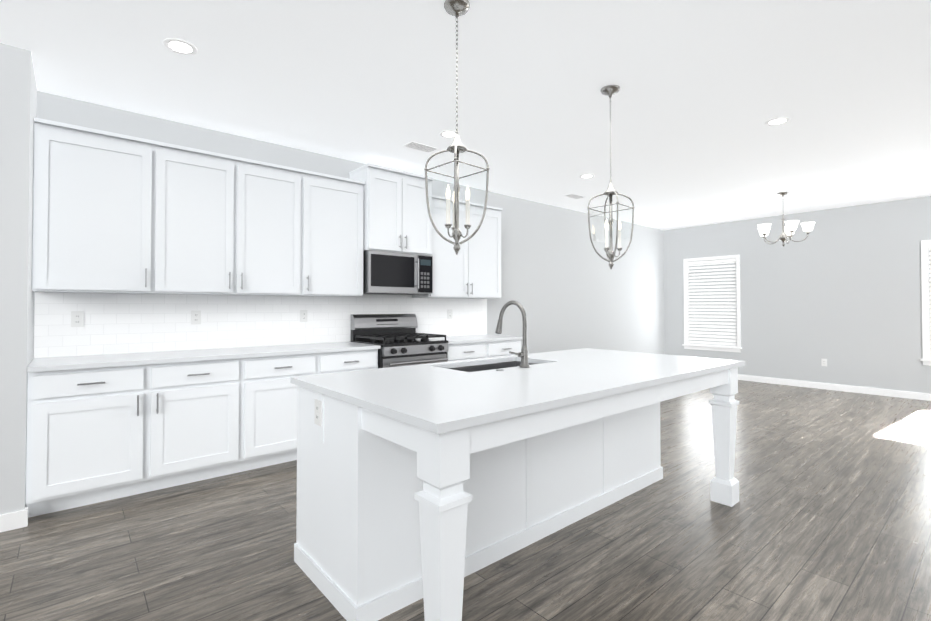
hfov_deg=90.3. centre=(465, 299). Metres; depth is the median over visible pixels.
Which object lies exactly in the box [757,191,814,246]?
chandelier
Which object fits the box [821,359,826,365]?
electrical outlet
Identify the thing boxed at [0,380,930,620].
floor
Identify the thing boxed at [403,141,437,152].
ceiling vent
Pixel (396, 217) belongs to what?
upper cabinet
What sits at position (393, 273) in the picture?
over-the-range microwave
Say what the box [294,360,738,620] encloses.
kitchen island
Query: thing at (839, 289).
wall
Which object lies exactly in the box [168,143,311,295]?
upper cabinet
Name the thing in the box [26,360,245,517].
base cabinet
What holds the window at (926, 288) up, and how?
in the wall at (839, 289)
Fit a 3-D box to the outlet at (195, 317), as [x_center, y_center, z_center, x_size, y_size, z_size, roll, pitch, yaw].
[-2.223,0.145,3.817,0.070,0.114,0.007,1,-1,-40]
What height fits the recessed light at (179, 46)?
0.006 m
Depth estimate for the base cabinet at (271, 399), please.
3.66 m
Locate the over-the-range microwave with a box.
[363,250,432,294]
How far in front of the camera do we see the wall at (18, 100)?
2.66 m
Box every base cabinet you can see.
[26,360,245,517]
[246,348,380,470]
[447,340,520,361]
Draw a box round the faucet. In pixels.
[495,300,529,367]
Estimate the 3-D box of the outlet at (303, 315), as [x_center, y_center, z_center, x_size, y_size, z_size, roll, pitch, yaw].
[-1.538,0.154,4.402,0.070,0.114,0.007,1,-1,-40]
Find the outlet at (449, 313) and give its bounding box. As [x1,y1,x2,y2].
[448,309,451,318]
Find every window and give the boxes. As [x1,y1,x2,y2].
[682,255,741,352]
[920,240,930,365]
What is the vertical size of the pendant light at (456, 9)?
1.242 m
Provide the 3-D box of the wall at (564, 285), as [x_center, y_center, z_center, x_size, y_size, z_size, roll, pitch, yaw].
[-0.534,-0.037,5.361,11.770,2.770,0.120,1,-1,-40]
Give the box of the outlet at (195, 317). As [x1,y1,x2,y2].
[191,311,200,323]
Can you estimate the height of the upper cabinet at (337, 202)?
1.107 m
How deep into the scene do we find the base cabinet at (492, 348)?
5.08 m
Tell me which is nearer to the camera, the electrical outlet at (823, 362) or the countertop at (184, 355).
the countertop at (184, 355)
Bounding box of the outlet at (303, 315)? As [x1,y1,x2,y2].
[300,310,306,321]
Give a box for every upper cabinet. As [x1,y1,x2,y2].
[32,117,167,293]
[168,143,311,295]
[312,171,363,296]
[349,163,435,256]
[412,196,502,298]
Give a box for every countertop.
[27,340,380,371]
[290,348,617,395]
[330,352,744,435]
[429,332,522,343]
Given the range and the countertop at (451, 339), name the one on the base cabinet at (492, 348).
the countertop at (451, 339)
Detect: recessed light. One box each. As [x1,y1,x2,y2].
[163,38,197,54]
[439,130,458,137]
[579,174,594,178]
[765,117,789,125]
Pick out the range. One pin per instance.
(399, 339)
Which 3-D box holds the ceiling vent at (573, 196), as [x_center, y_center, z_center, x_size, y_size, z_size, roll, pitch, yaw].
[1.477,-1.403,6.283,0.300,0.012,0.150,1,-1,-40]
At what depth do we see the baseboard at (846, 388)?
6.96 m
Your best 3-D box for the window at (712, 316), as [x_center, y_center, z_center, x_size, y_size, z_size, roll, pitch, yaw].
[4.476,0.068,8.413,0.145,1.700,1.010,1,-1,-40]
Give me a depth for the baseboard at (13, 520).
2.64 m
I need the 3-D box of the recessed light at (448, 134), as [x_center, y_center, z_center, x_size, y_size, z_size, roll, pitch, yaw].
[-0.141,-1.439,4.021,0.172,0.006,0.172,1,-1,-40]
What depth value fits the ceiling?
3.15 m
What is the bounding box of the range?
[351,314,447,367]
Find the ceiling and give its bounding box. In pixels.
[0,0,930,229]
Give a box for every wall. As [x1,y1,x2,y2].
[0,43,36,514]
[33,91,664,358]
[664,196,930,393]
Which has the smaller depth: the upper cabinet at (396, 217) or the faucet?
the faucet
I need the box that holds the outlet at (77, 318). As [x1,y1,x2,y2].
[71,311,83,326]
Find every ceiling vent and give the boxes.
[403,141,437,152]
[563,193,584,198]
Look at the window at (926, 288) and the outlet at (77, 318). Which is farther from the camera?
the window at (926, 288)
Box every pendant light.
[424,0,489,254]
[587,85,634,268]
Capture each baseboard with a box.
[0,507,27,531]
[738,374,930,400]
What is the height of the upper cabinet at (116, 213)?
1.107 m
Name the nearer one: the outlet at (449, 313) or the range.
the range
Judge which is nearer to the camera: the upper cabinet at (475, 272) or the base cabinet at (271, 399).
the base cabinet at (271, 399)
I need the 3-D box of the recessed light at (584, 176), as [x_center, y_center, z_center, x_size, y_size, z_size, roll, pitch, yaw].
[1.394,-1.420,5.318,0.172,0.006,0.172,1,-1,-40]
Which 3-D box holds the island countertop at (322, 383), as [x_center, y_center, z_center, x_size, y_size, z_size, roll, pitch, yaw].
[0.224,0.413,2.968,2.515,0.030,0.455,1,-1,-40]
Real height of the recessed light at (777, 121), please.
0.006 m
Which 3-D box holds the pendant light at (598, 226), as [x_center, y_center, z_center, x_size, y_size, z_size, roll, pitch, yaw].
[0.999,-0.833,3.184,0.229,1.242,0.229,1,-1,-43]

